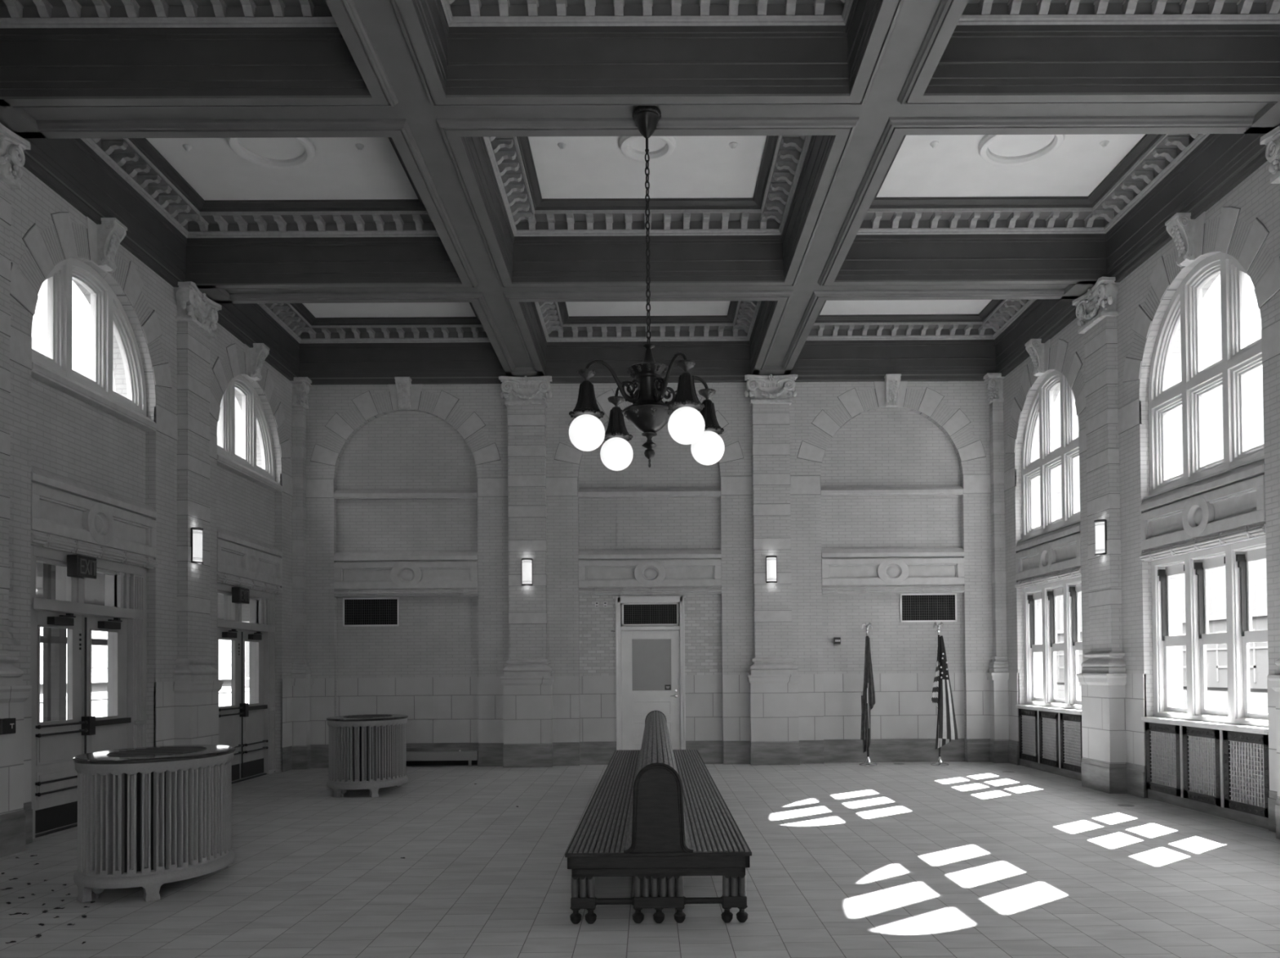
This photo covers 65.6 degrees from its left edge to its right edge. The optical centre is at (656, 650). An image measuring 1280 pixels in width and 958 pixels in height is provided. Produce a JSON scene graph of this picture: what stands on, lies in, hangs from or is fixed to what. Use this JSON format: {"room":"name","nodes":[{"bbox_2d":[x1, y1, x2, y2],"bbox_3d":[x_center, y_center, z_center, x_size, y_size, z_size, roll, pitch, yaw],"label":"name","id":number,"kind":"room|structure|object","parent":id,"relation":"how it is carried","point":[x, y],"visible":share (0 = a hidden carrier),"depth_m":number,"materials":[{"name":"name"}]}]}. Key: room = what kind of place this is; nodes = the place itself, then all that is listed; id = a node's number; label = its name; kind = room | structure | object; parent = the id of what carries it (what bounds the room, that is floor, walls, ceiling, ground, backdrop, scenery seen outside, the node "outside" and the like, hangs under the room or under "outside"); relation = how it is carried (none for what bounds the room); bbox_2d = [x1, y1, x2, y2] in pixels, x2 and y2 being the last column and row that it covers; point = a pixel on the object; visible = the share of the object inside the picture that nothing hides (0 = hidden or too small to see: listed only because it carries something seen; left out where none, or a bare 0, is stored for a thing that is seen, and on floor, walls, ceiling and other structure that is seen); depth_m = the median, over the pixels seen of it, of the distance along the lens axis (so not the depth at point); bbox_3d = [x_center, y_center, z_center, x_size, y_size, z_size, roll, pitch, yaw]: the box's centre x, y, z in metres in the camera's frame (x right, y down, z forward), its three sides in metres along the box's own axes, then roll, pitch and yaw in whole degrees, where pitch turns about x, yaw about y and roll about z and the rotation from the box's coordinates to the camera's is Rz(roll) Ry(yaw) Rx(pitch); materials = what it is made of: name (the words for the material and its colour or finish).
{"room":"railway station","nodes":[
{"label":"railway station","id":0,"kind":"room"},
{"bbox_2d":[8,166,295,844],"bbox_3d":[-5.812,-1.963,6.415,0.662,7.300,19.900,0,-1,0],"label":"wall","id":1,"kind":"structure","parent":0,"point":[91,474],"depth_m":10.95,"materials":[{"name":"brick"}]},
{"bbox_2d":[0,717,15,733],"bbox_3d":[-5.454,0.630,8.320,0.063,0.130,0.180,0,-1,0],"label":"alarm box","id":2,"kind":"object","parent":1,"relation":"attached to","point":[7,725],"visible":1,"depth_m":8.30,"materials":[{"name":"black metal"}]},
{"bbox_2d":[0,122,31,857],"bbox_3d":[-5.576,-1.377,8.256,0.253,6.193,0.841,0,-1,0],"label":"trim","id":3,"kind":"structure","parent":1,"relation":"attached to","point":[13,694],"depth_m":8.48,"materials":[{"name":"stone"}]},
{"bbox_2d":[30,545,146,839],"bbox_3d":[-5.929,0.378,10.171,0.350,2.760,2.292,0,-1,0],"label":"door","id":4,"kind":"structure","parent":1,"relation":"in","point":[123,614],"depth_m":10.05,"materials":[{"name":"grey wood"}]},
{"bbox_2d":[66,554,97,578],"bbox_3d":[-5.713,-0.835,9.875,0.117,0.210,0.330,0,-1,0],"label":"exit sign","id":5,"kind":"object","parent":4,"relation":"attached to","point":[78,566],"visible":1,"depth_m":9.77,"materials":[{"name":"black metal"}]},
{"bbox_2d":[31,257,146,416],"bbox_3d":[-5.905,-3.359,10.241,0.138,1.325,2.400,0,-1,0],"label":"window","id":6,"kind":"structure","parent":1,"relation":"in","point":[108,314],"depth_m":10.48,"materials":[{"name":"white paint"}]},
{"bbox_2d":[35,561,248,621],"bbox_3d":[-9.399,-1.123,14.323,6.400,0.530,31.000,0,-1,0],"label":"porch canopy","id":7,"kind":"object","parent":1,"relation":"attached to","point":[94,588],"visible":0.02,"depth_m":18.62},
{"bbox_2d":[191,527,203,564],"bbox_3d":[-5.548,-1.271,12.025,0.104,0.430,0.176,0,-1,0],"label":"wall sconce","id":8,"kind":"object","parent":1,"relation":"attached to","point":[196,532],"visible":1,"depth_m":11.96,"materials":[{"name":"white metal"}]},
{"bbox_2d":[192,529,202,561],"bbox_3d":[-5.548,-1.271,12.025,0.082,0.370,0.156,0,-1,0],"label":"diffuser","id":9,"kind":"object","parent":8,"relation":"attached to","point":[197,534],"depth_m":11.97,"materials":[{"name":"white glass"}]},
{"bbox_2d":[173,281,223,745],"bbox_3d":[-5.606,-1.305,12.155,0.253,6.193,0.841,0,-1,0],"label":"trim","id":10,"kind":"structure","parent":1,"relation":"attached to","point":[197,686],"depth_m":11.97,"materials":[{"name":"stone"}]},
{"bbox_2d":[217,582,275,783],"bbox_3d":[-5.959,0.450,14.071,0.350,2.760,2.292,0,-1,0],"label":"door","id":11,"kind":"structure","parent":1,"relation":"in","point":[249,727],"depth_m":14.40,"materials":[{"name":"grey wood"}]},
{"bbox_2d":[231,586,249,604],"bbox_3d":[-5.742,-0.764,13.715,0.117,0.210,0.330,0,-1,0],"label":"exit sign","id":12,"kind":"object","parent":11,"relation":"attached to","point":[239,594],"visible":1,"depth_m":13.57,"materials":[{"name":"black metal"}]},
{"bbox_2d":[217,374,275,480],"bbox_3d":[-5.936,-3.287,14.140,0.138,1.325,2.400,0,-1,0],"label":"window","id":13,"kind":"structure","parent":1,"relation":"in","point":[254,417],"depth_m":14.40,"materials":[{"name":"white paint"}]},
{"bbox_2d":[0,0,1279,384],"bbox_3d":[-0.059,-5.084,6.517,12.320,1.210,19.900,0,-1,0],"label":"ceiling","id":14,"kind":"structure","parent":0,"point":[365,192],"depth_m":10.35,"materials":[{"name":"white paint"}]},
{"bbox_2d":[568,105,724,470],"bbox_3d":[-0.069,-3.053,8.380,1.123,3.022,1.123,-1,-1,15],"label":"chandelier","id":15,"kind":"object","parent":14,"relation":"hanging from","point":[690,420],"visible":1,"depth_m":8.27,"materials":[{"name":"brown metal"}]},
{"bbox_2d":[0,760,1279,957],"bbox_3d":[-0.003,1.738,6.391,12.320,0.203,19.900,0,-1,0],"label":"floor","id":16,"kind":"structure","parent":0,"point":[959,859],"depth_m":7.18,"materials":[{"name":"tile"}]},
{"bbox_2d":[72,744,235,902],"bbox_3d":[-3.624,1.204,7.223,1.014,0.961,1.386,0,-1,0],"label":"radiator","id":17,"kind":"object","parent":16,"relation":"on","point":[149,817],"visible":1,"depth_m":6.72,"materials":[{"name":"silver metal"}]},
{"bbox_2d":[326,713,408,797],"bbox_3d":[-3.666,1.304,12.622,1.014,0.961,1.386,0,-1,0],"label":"radiator","id":18,"kind":"object","parent":16,"relation":"on","point":[366,751],"visible":1,"depth_m":12.08,"materials":[{"name":"silver metal"}]},
{"bbox_2d":[564,710,751,923],"bbox_3d":[0.004,1.218,9.687,1.114,0.964,7.554,0,-1,0],"label":"bench","id":19,"kind":"object","parent":16,"relation":"on","point":[656,815],"visible":1,"depth_m":5.95,"materials":[{"name":"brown wood"}]},
{"bbox_2d":[859,622,877,765],"bbox_3d":[3.292,0.667,15.488,0.276,2.225,0.276,0,-1,0],"label":"flag stand","id":20,"kind":"object","parent":16,"relation":"on","point":[868,699],"visible":1,"depth_m":15.46,"materials":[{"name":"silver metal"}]},
{"bbox_2d":[930,621,958,765],"bbox_3d":[4.430,0.656,15.367,0.386,2.225,0.276,-1,-1,32],"label":"flag stand","id":21,"kind":"object","parent":16,"relation":"on","point":[941,695],"visible":1,"depth_m":15.34,"materials":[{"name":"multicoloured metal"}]},
{"bbox_2d":[295,373,1004,767],"bbox_3d":[-0.107,-1.832,16.052,12.320,7.300,0.712,0,-1,0],"label":"wall","id":22,"kind":"structure","parent":0,"point":[407,489],"depth_m":15.95,"materials":[{"name":"brick"}]},
{"bbox_2d":[289,377,313,768],"bbox_3d":[-5.615,-1.228,15.720,0.290,6.170,0.270,0,-1,0],"label":"trim","id":23,"kind":"structure","parent":22,"relation":"attached to","point":[300,683],"depth_m":15.70,"materials":[{"name":"stone"}]},
{"bbox_2d":[342,596,399,626],"bbox_3d":[-4.587,-0.627,15.956,0.900,0.460,0.020,0,-1,0],"label":"air vent","id":24,"kind":"object","parent":22,"relation":"in","point":[357,611],"visible":1,"depth_m":15.95,"materials":[{"name":"metal"}]},
{"bbox_2d":[405,749,478,766],"bbox_3d":[-3.980,1.716,15.855,2.255,0.261,0.085,0,-1,0],"label":"baseboard heater","id":25,"kind":"object","parent":22,"relation":"attached to","point":[469,757],"visible":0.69,"depth_m":15.82,"materials":[{"name":"silver metal"}]},
{"bbox_2d":[498,375,555,767],"bbox_3d":[-2.051,-1.268,15.756,0.841,6.193,0.253,0,-1,0],"label":"pilaster","id":26,"kind":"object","parent":22,"relation":"attached to","point":[527,681],"depth_m":15.74,"materials":[{"name":"stone"}]},
{"bbox_2d":[521,557,533,585],"bbox_3d":[-2.050,-1.251,15.699,0.176,0.430,0.104,0,-1,0],"label":"wall sconce","id":27,"kind":"object","parent":22,"relation":"attached to","point":[526,562],"visible":1,"depth_m":15.67,"materials":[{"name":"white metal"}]},
{"bbox_2d":[603,601,607,607],"bbox_3d":[-0.823,-0.749,15.985,0.056,0.090,0.011,0,-1,0],"label":"wall switch","id":28,"kind":"object","parent":22,"relation":"attached to","point":[605,603],"visible":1,"depth_m":15.98,"materials":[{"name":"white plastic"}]},
{"bbox_2d":[613,595,686,750],"bbox_3d":[-0.099,0.466,16.052,1.180,2.705,0.228,0,-1,0],"label":"door","id":29,"kind":"structure","parent":22,"relation":"in","point":[650,660],"depth_m":16.01,"materials":[{"name":"grey paint"}]},
{"bbox_2d":[622,602,678,626],"bbox_3d":[-0.099,-0.595,16.046,0.918,0.375,0.020,0,-1,0],"label":"vent","id":30,"kind":"object","parent":29,"relation":"attached to","point":[633,613],"depth_m":16.04,"materials":[{"name":"metal"}]},
{"bbox_2d":[765,555,777,582],"bbox_3d":[1.829,-1.294,15.730,0.176,0.430,0.104,0,-1,0],"label":"wall sconce","id":31,"kind":"object","parent":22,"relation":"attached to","point":[771,560],"visible":1,"depth_m":15.70,"materials":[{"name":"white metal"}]},
{"bbox_2d":[744,373,801,764],"bbox_3d":[1.849,-1.300,15.787,0.841,6.193,0.253,0,-1,0],"label":"pilaster","id":32,"kind":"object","parent":22,"relation":"attached to","point":[773,677],"depth_m":15.77,"materials":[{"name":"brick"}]},
{"bbox_2d":[833,636,840,644],"bbox_3d":[2.909,-0.163,15.976,0.105,0.110,0.080,0,-1,0],"label":"warning horn","id":33,"kind":"object","parent":22,"relation":"attached to","point":[837,640],"visible":1,"depth_m":15.94,"materials":[{"name":"grey metal"}]},
{"bbox_2d":[899,592,957,622],"bbox_3d":[4.395,-0.700,16.026,0.915,0.460,0.020,0,-1,0],"label":"air vent","id":34,"kind":"object","parent":22,"relation":"in","point":[931,606],"visible":1,"depth_m":16.02,"materials":[{"name":"metal"}]},
{"bbox_2d":[982,373,1008,762],"bbox_3d":[5.414,-1.317,15.806,0.290,6.170,0.270,0,-1,0],"label":"trim","id":35,"kind":"structure","parent":22,"relation":"attached to","point":[998,677],"depth_m":15.80,"materials":[{"name":"stone"}]},
{"bbox_2d":[1002,160,1279,831],"bbox_3d":[5.745,-2.056,6.506,0.662,7.300,19.900,0,-1,0],"label":"wall","id":36,"kind":"structure","parent":0,"point":[1241,504],"depth_m":11.42,"materials":[{"name":"brick"}]},
{"bbox_2d":[1017,369,1080,542],"bbox_3d":[5.689,-2.869,14.222,0.220,2.350,2.400,0,-1,0],"label":"window","id":37,"kind":"structure","parent":36,"relation":"in","point":[1041,410],"depth_m":14.47,"materials":[{"name":"white paint"}]},
{"bbox_2d":[1015,576,1082,714],"bbox_3d":[5.769,-0.062,14.171,0.465,1.845,2.400,0,-1,0],"label":"window","id":38,"kind":"structure","parent":36,"relation":"in","point":[1070,588],"depth_m":14.42,"materials":[{"name":"white paint"}]},
{"bbox_2d":[1018,707,1082,780],"bbox_3d":[5.668,1.300,14.145,0.161,0.872,2.286,0,-1,0],"label":"radiator cover","id":39,"kind":"object","parent":36,"relation":"in","point":[1049,741],"visible":0.98,"depth_m":14.07,"materials":[{"name":"metal"}]},
{"bbox_2d":[1071,276,1126,793],"bbox_3d":[5.460,-1.394,12.242,0.253,6.193,0.841,0,-1,0],"label":"pilaster","id":40,"kind":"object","parent":36,"relation":"attached to","point":[1102,678],"depth_m":12.05,"materials":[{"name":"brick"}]},
{"bbox_2d":[1093,519,1106,555],"bbox_3d":[5.404,-1.380,12.112,0.104,0.430,0.176,0,-1,0],"label":"wall sconce","id":41,"kind":"object","parent":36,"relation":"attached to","point":[1100,525],"visible":1,"depth_m":12.05,"materials":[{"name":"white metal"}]},
{"bbox_2d":[1142,252,1264,499],"bbox_3d":[5.719,-2.941,10.322,0.220,2.350,2.400,0,-1,0],"label":"window","id":42,"kind":"structure","parent":36,"relation":"in","point":[1184,309],"depth_m":10.56,"materials":[{"name":"white paint"}]},
{"bbox_2d":[1141,536,1268,734],"bbox_3d":[5.800,-0.134,10.271,0.465,1.845,2.400,0,-1,0],"label":"window","id":43,"kind":"structure","parent":36,"relation":"in","point":[1237,557],"depth_m":10.51,"materials":[{"name":"white paint"}]},
{"bbox_2d":[1145,721,1269,828],"bbox_3d":[5.698,1.228,10.245,0.161,0.872,2.286,0,-1,0],"label":"radiator cover","id":44,"kind":"object","parent":36,"relation":"in","point":[1210,771],"visible":0.99,"depth_m":10.09,"materials":[{"name":"metal"}]},
{"bbox_2d":[1259,125,1279,839],"bbox_3d":[5.490,-1.466,8.343,0.253,6.193,0.841,0,-1,0],"label":"trim","id":45,"kind":"structure","parent":36,"relation":"attached to","point":[1272,139],"depth_m":8.66,"materials":[{"name":"stone"}]},
{"label":"outside","id":46,"kind":"structure","parent":0,"visible":0},
{"bbox_2d":[1056,681,1267,713],"bbox_3d":[57.770,2.034,46.289,103.840,0.230,180.000,0,-1,0],"label":"ground","id":47,"kind":"structure","parent":46,"point":[1217,697],"depth_m":46.61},
{"bbox_2d":[1056,609,1268,688],"bbox_3d":[43.467,-0.226,56.223,12.250,4.850,120.000,0,-1,0],"label":"building","id":48,"kind":"structure","parent":47,"relation":"on","point":[1216,654],"depth_m":65.87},
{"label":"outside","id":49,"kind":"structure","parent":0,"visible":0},
{"bbox_3d":[-48.268,2.614,30.458,83.840,0.230,150.000,0,-1,0],"label":"pavement","id":50,"kind":"object","parent":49,"visible":0},
{"bbox_2d":[50,570,66,720],"bbox_3d":[-8.941,0.353,14.800,0.320,3.070,0.320,0,-1,0],"label":"porch post","id":51,"kind":"object","parent":50,"relation":"on","point":[58,651],"visible":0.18,"depth_m":14.72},
{"bbox_2d":[40,563,107,721],"bbox_3d":[-7.937,0.336,14.307,0.060,3.070,4.270,0,-1,0],"label":"screen","id":52,"kind":"object","parent":50,"relation":"on","point":[46,638],"visible":0.07,"depth_m":12.89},
{"bbox_2d":[40,626,248,697],"bbox_3d":[-39.108,0.105,49.579,10.500,5.300,68.000,0,-1,0],"label":"building","id":53,"kind":"structure","parent":50,"relation":"on","point":[99,652],"depth_m":61.70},
{"bbox_2d":[40,688,248,721],"bbox_3d":[-17.368,1.860,33.711,0.380,0.850,100.000,0,-1,0],"label":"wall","id":54,"kind":"structure","parent":50,"relation":"on","point":[99,702],"depth_m":30.86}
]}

